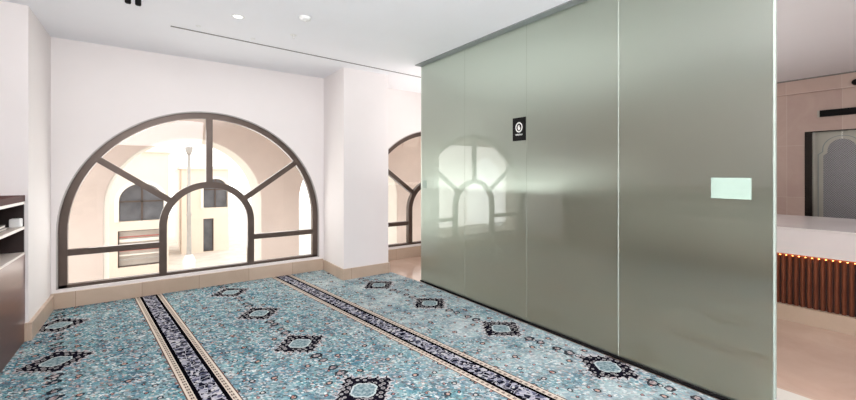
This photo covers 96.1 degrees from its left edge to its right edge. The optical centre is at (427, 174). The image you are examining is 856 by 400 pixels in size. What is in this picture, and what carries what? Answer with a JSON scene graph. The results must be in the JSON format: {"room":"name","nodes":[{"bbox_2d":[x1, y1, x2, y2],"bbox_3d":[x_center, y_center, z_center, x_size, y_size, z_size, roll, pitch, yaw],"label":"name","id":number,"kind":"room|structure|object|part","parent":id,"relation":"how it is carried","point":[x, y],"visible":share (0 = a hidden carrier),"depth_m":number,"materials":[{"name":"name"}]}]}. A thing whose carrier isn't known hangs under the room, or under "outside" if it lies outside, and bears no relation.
{"room":"mosque","nodes":[
{"label":"mosque","id":0,"kind":"room"},
{"bbox_2d":[0,1,50,322],"bbox_3d":[-4.219,0.055,3.588,0.865,3.150,0.960,0,0,-36],"label":"wall pier","id":1,"kind":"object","parent":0,"point":[25,44],"visible":0.6,"depth_m":3.46,"materials":[{"name":"paint"}]},
{"bbox_2d":[24,322,27,341],"bbox_3d":[-3.597,1.406,3.427,0.045,0.172,0.030,0,0,-36],"label":"baseboard","id":2,"kind":"structure","parent":1,"relation":"attached to","point":[26,323],"depth_m":3.42,"materials":[{"name":"beige stone"}]},
{"bbox_2d":[28,295,53,340],"bbox_3d":[-3.839,1.406,3.826,0.030,0.172,0.960,0,0,-36],"label":"baseboard","id":3,"kind":"structure","parent":1,"relation":"attached to","point":[37,321],"depth_m":3.71,"materials":[{"name":"beige stone"}]},
{"bbox_2d":[51,37,420,293],"bbox_3d":[-0.684,0.055,6.921,10.400,3.150,0.300,0,0,-36],"label":"wall","id":4,"kind":"structure","parent":0,"point":[98,91],"depth_m":4.82,"materials":[{"name":"paint"}]},
{"bbox_2d":[50,258,322,309],"bbox_3d":[-2.893,1.400,5.121,3.080,0.184,0.030,0,0,-36],"label":"baseboard","id":5,"kind":"structure","parent":4,"relation":"attached to","point":[133,290],"depth_m":4.88,"materials":[{"name":"beige tile"}]},
{"bbox_2d":[56,111,318,289],"bbox_3d":[-2.939,0.217,5.171,2.982,2.116,0.114,0,0,-36],"label":"window","id":6,"kind":"structure","parent":4,"relation":"in","point":[62,225],"depth_m":4.89,"materials":[{"name":"brown metal"}]},
{"bbox_2d":[323,260,341,279],"bbox_3d":[-1.413,1.409,5.716,0.020,0.167,0.740,0,0,-36],"label":"baseboard","id":7,"kind":"structure","parent":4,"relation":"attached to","point":[328,267],"depth_m":5.70,"materials":[{"name":"beige tile"}]},
{"bbox_2d":[388,131,420,246],"bbox_3d":[0.082,0.217,7.355,2.982,2.116,0.114,0,0,-36],"label":"window","id":8,"kind":"structure","parent":4,"relation":"in","point":[413,192],"depth_m":7.02,"materials":[{"name":"brown metal"}]},
{"bbox_2d":[388,246,420,260],"bbox_3d":[1.177,1.400,8.063,5.445,0.184,0.030,0,0,-36],"label":"baseboard","id":9,"kind":"structure","parent":4,"relation":"attached to","point":[400,253],"depth_m":6.89,"materials":[{"name":"beige tile"}]},
{"bbox_2d":[403,136,419,150],"bbox_3d":[0.185,-1.170,9.116,0.440,1.100,2.240,0,0,-36],"label":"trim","id":10,"kind":"structure","parent":4,"relation":"attached to","point":[409,145],"depth_m":10.00,"materials":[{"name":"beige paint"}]},
{"bbox_2d":[68,119,420,282],"bbox_3d":[-3.416,0.830,8.482,14.800,5.900,0.950,0,0,-36],"label":"wall","id":11,"kind":"structure","parent":0,"point":[280,198],"depth_m":7.75,"materials":[{"name":"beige paint"}]},
{"bbox_2d":[103,138,261,278],"bbox_3d":[-4.713,0.844,7.569,2.504,3.072,0.950,0,0,-36],"label":"trim","id":12,"kind":"structure","parent":11,"relation":"attached to","point":[256,200],"depth_m":7.74,"materials":[{"name":"beige paint"}]},
{"bbox_2d":[299,167,396,243],"bbox_3d":[-2.079,0.844,9.473,2.504,3.072,0.950,0,0,-36],"label":"trim","id":13,"kind":"structure","parent":11,"relation":"attached to","point":[392,191],"depth_m":9.97,"materials":[{"name":"beige paint"}]},
{"bbox_2d":[324,67,387,268],"bbox_3d":[-1.121,-0.014,5.945,0.722,3.012,0.770,0,0,-36],"label":"wall column","id":14,"kind":"structure","parent":0,"point":[355,101],"depth_m":5.63,"materials":[{"name":"paint"}]},
{"bbox_2d":[342,262,389,279],"bbox_3d":[-0.890,1.409,5.625,0.762,0.167,0.020,0,0,-36],"label":"baseboard","id":15,"kind":"structure","parent":14,"relation":"attached to","point":[369,270],"depth_m":5.60,"materials":[{"name":"beige tile"}]},
{"bbox_2d":[0,0,855,92],"bbox_3d":[2.087,-1.595,3.088,10.400,0.150,9.760,0,0,-36],"label":"ceiling","id":16,"kind":"structure","parent":0,"point":[815,38],"depth_m":4.05,"materials":[{"name":"paint"}]},
{"bbox_2d":[125,0,140,5],"bbox_3d":[-2.538,-1.495,3.311,0.114,0.050,0.044,0,0,-36],"label":"spotlight","id":17,"kind":"object","parent":16,"relation":"attached to","point":[137,2],"visible":1,"depth_m":3.31,"materials":[{"name":"black metal"}]},
{"bbox_2d":[231,14,244,18],"bbox_3d":[-1.822,-1.517,3.688,0.118,0.006,0.118,0,0,-36],"label":"recessed light","id":18,"kind":"object","parent":16,"relation":"in","point":[236,16],"visible":1,"depth_m":3.68,"materials":[{"name":"white ceramic"}]},
{"bbox_2d":[171,26,420,77],"bbox_3d":[-0.908,-1.518,5.329,4.437,0.003,0.028,0,0,-39],"label":"ceiling vent","id":19,"kind":"object","parent":16,"relation":"in","point":[171,26],"visible":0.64,"depth_m":4.65,"materials":[{"name":"metal"}]},
{"bbox_2d":[299,15,310,21],"bbox_3d":[-1.188,-1.502,3.712,0.112,0.036,0.112,0,0,-36],"label":"recessed light","id":20,"kind":"object","parent":16,"relation":"attached to","point":[304,18],"visible":1,"depth_m":3.68,"materials":[{"name":"white plastic"}]},
{"bbox_2d":[388,256,855,399],"bbox_3d":[2.090,1.561,3.084,10.400,0.138,9.750,0,0,-36],"label":"floor","id":21,"kind":"structure","parent":0,"point":[814,363],"depth_m":3.13,"materials":[{"name":"beige tile"}]},
{"bbox_2d":[0,270,716,399],"bbox_3d":[-0.103,1.486,1.363,4.630,0.012,9.330,0,0,-36],"label":"carpet","id":22,"kind":"object","parent":21,"relation":"on","point":[313,335],"visible":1,"depth_m":3.17,"materials":[{"name":"teal carpet"}]},
{"bbox_2d":[0,195,24,372],"bbox_3d":[-2.678,0.830,1.825,0.397,1.300,3.695,0,0,-36],"label":"cabinet","id":23,"kind":"object","parent":22,"relation":"on","point":[12,254],"visible":1,"depth_m":3.19,"materials":[{"name":"brown wood"}]},
{"bbox_3d":[-3.749,0.858,3.318,0.370,1.245,0.020,0,0,-36],"label":"panel","id":24,"kind":"part","parent":23,"relation":"part of","materials":[{"name":"black wood"}]},
{"bbox_3d":[-2.679,0.207,1.824,0.395,0.055,3.695,0,0,-36],"label":"panel","id":25,"kind":"part","parent":23,"relation":"part of","materials":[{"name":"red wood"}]},
{"bbox_3d":[-2.670,0.695,1.830,0.377,0.020,3.655,0,0,-36],"label":"shelf","id":26,"kind":"part","parent":23,"relation":"part of","materials":[{"name":"beige wood"}]},
{"bbox_3d":[-2.670,0.469,1.830,0.377,0.023,3.655,0,0,-36],"label":"shelf","id":27,"kind":"part","parent":23,"relation":"part of","materials":[{"name":"white wood"}]},
{"bbox_3d":[-2.670,0.246,1.830,0.377,0.023,3.655,0,0,-36],"label":"shelf","id":28,"kind":"part","parent":23,"relation":"part of","materials":[{"name":"white wood"}]},
{"bbox_3d":[-2.531,1.093,1.931,0.030,0.775,3.695,0,0,-36],"label":"panel","id":29,"kind":"part","parent":23,"relation":"part of","materials":[{"name":"brown wood"}]},
{"bbox_2d":[9,218,22,227],"bbox_3d":[-3.598,0.418,3.359,0.073,0.077,0.080,0,0,-36],"label":"tissue box","id":30,"kind":"object","parent":23,"relation":"on","point":[14,222],"visible":1,"depth_m":3.33,"materials":[{"name":"white ceramic"}]},
{"bbox_2d":[415,0,776,399],"bbox_3d":[0.977,-0.020,3.829,0.139,3.000,3.758,0,0,-36],"label":"glass wall","id":31,"kind":"structure","parent":21,"relation":"on","point":[601,229],"depth_m":3.09,"materials":[{"name":"glass"}]},
{"bbox_2d":[423,180,426,187],"bbox_3d":[-0.043,0.128,5.279,0.004,0.105,0.083,0,0,-36],"label":"pad","id":32,"kind":"object","parent":31,"relation":"attached to","point":[424,181],"visible":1,"depth_m":5.28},
{"bbox_3d":[0.182,-0.024,4.993,0.024,2.983,0.920,0,0,-36],"label":"glass panel","id":33,"kind":"part","parent":31,"relation":"part of","materials":[{"name":"grey glass"}]},
{"bbox_3d":[0.725,-0.024,4.241,0.024,2.983,0.935,0,0,-36],"label":"glass panel","id":34,"kind":"part","parent":31,"relation":"part of","materials":[{"name":"grey glass"}]},
{"bbox_2d":[513,117,525,140],"bbox_3d":[0.931,-0.468,3.926,0.009,0.236,0.170,0,0,-36],"label":"wall sign","id":35,"kind":"object","parent":31,"relation":"attached to","point":[519,124],"visible":1,"depth_m":3.92,"materials":[{"name":"black plastic"}]},
{"bbox_3d":[1.272,-0.024,3.485,0.024,2.983,0.932,0,0,-36],"label":"glass panel","id":36,"kind":"part","parent":31,"relation":"part of","materials":[{"name":"grey glass"}]},
{"bbox_3d":[1.824,-0.024,2.721,0.024,2.983,0.953,0,0,-36],"label":"glass panel","id":37,"kind":"part","parent":31,"relation":"part of","materials":[{"name":"grey glass"}]},
{"bbox_2d":[711,178,750,199],"bbox_3d":[1.967,0.086,2.500,0.002,0.137,0.214,0,0,-36],"label":"notice","id":38,"kind":"object","parent":31,"relation":"attached to","point":[724,188],"visible":1,"depth_m":2.50,"materials":[{"name":"white paper"}]},
{"bbox_2d":[777,388,811,399],"bbox_3d":[3.008,1.490,1.727,0.220,0.003,2.275,0,0,-36],"label":"trim","id":39,"kind":"structure","parent":21,"relation":"on","point":[782,394],"depth_m":2.58,"materials":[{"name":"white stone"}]},
{"bbox_2d":[777,214,855,335],"bbox_3d":[4.311,1.014,4.474,1.670,0.957,3.600,0,0,-36],"label":"counter","id":40,"kind":"object","parent":21,"relation":"on","point":[816,256],"depth_m":3.80,"materials":[{"name":"brown wood"}]},
{"bbox_2d":[777,214,855,234],"bbox_3d":[4.311,0.545,4.474,1.670,0.020,3.600,0,0,-36],"label":"countertop","id":41,"kind":"structure","parent":40,"relation":"on","point":[792,222],"depth_m":4.16,"materials":[{"name":"white stone"}]},
{"bbox_2d":[777,87,855,215],"bbox_3d":[6.267,0.055,5.925,0.300,3.150,9.460,0,0,-36],"label":"wall","id":42,"kind":"structure","parent":0,"point":[796,114],"depth_m":6.16,"materials":[{"name":"pink stone"}]},
{"bbox_2d":[777,72,855,96],"bbox_3d":[6.126,-1.395,5.822,0.050,0.210,9.460,0,0,-36],"label":"trim","id":43,"kind":"structure","parent":42,"relation":"attached to","point":[842,81],"depth_m":5.95,"materials":[{"name":"pink stone"}]},
{"bbox_2d":[777,71,855,83],"bbox_3d":[6.123,-1.510,5.821,0.055,0.020,9.460,0,0,-36],"label":"trim","id":44,"kind":"structure","parent":42,"relation":"attached to","point":[851,71],"depth_m":5.93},
{"bbox_2d":[805,129,855,218],"bbox_3d":[6.265,0.400,5.849,0.232,2.160,0.740,0,0,-36],"label":"door","id":45,"kind":"structure","parent":42,"relation":"in","point":[830,155],"depth_m":5.90,"materials":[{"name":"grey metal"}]},
{"bbox_3d":[6.259,0.365,5.814,0.001,1.830,0.400,0,0,-36],"label":"lattice panel","id":46,"kind":"part","parent":45,"relation":"part of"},
{"bbox_2d":[817,107,855,116],"bbox_3d":[6.312,-0.945,5.577,0.034,0.100,0.945,0,0,-36],"label":"air vent","id":47,"kind":"object","parent":42,"relation":"attached to","point":[842,111],"visible":1,"depth_m":5.79,"materials":[{"name":"metal"}]},
{"label":"outside","id":48,"kind":"structure","parent":0,"visible":0},
{"bbox_2d":[169,209,310,270],"bbox_3d":[-9.568,3.680,21.772,38.000,0.200,33.500,0,0,-36],"label":"ground","id":49,"kind":"structure","parent":48,"point":[237,252],"depth_m":19.26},
{"bbox_2d":[109,148,171,277],"bbox_3d":[-13.439,1.345,13.915,6.720,4.470,6.500,0,0,-36],"label":"building","id":50,"kind":"structure","parent":49,"relation":"on","point":[134,212],"depth_m":12.88,"materials":[{"name":"beige paint"}]},
{"bbox_2d":[182,142,195,268],"bbox_3d":[-7.936,1.005,12.772,0.480,5.150,0.480,0,0,-36],"label":"street lamp","id":51,"kind":"object","parent":49,"relation":"on","point":[189,261],"visible":0.65,"depth_m":12.72,"materials":[{"name":"white metal"}]},
{"bbox_2d":[172,166,230,254],"bbox_3d":[-12.152,1.595,20.397,2.100,3.970,6.500,0,0,-36],"label":"building","id":52,"kind":"structure","parent":49,"relation":"on","point":[209,206],"depth_m":18.05,"materials":[{"name":"beige paint"}]}
]}

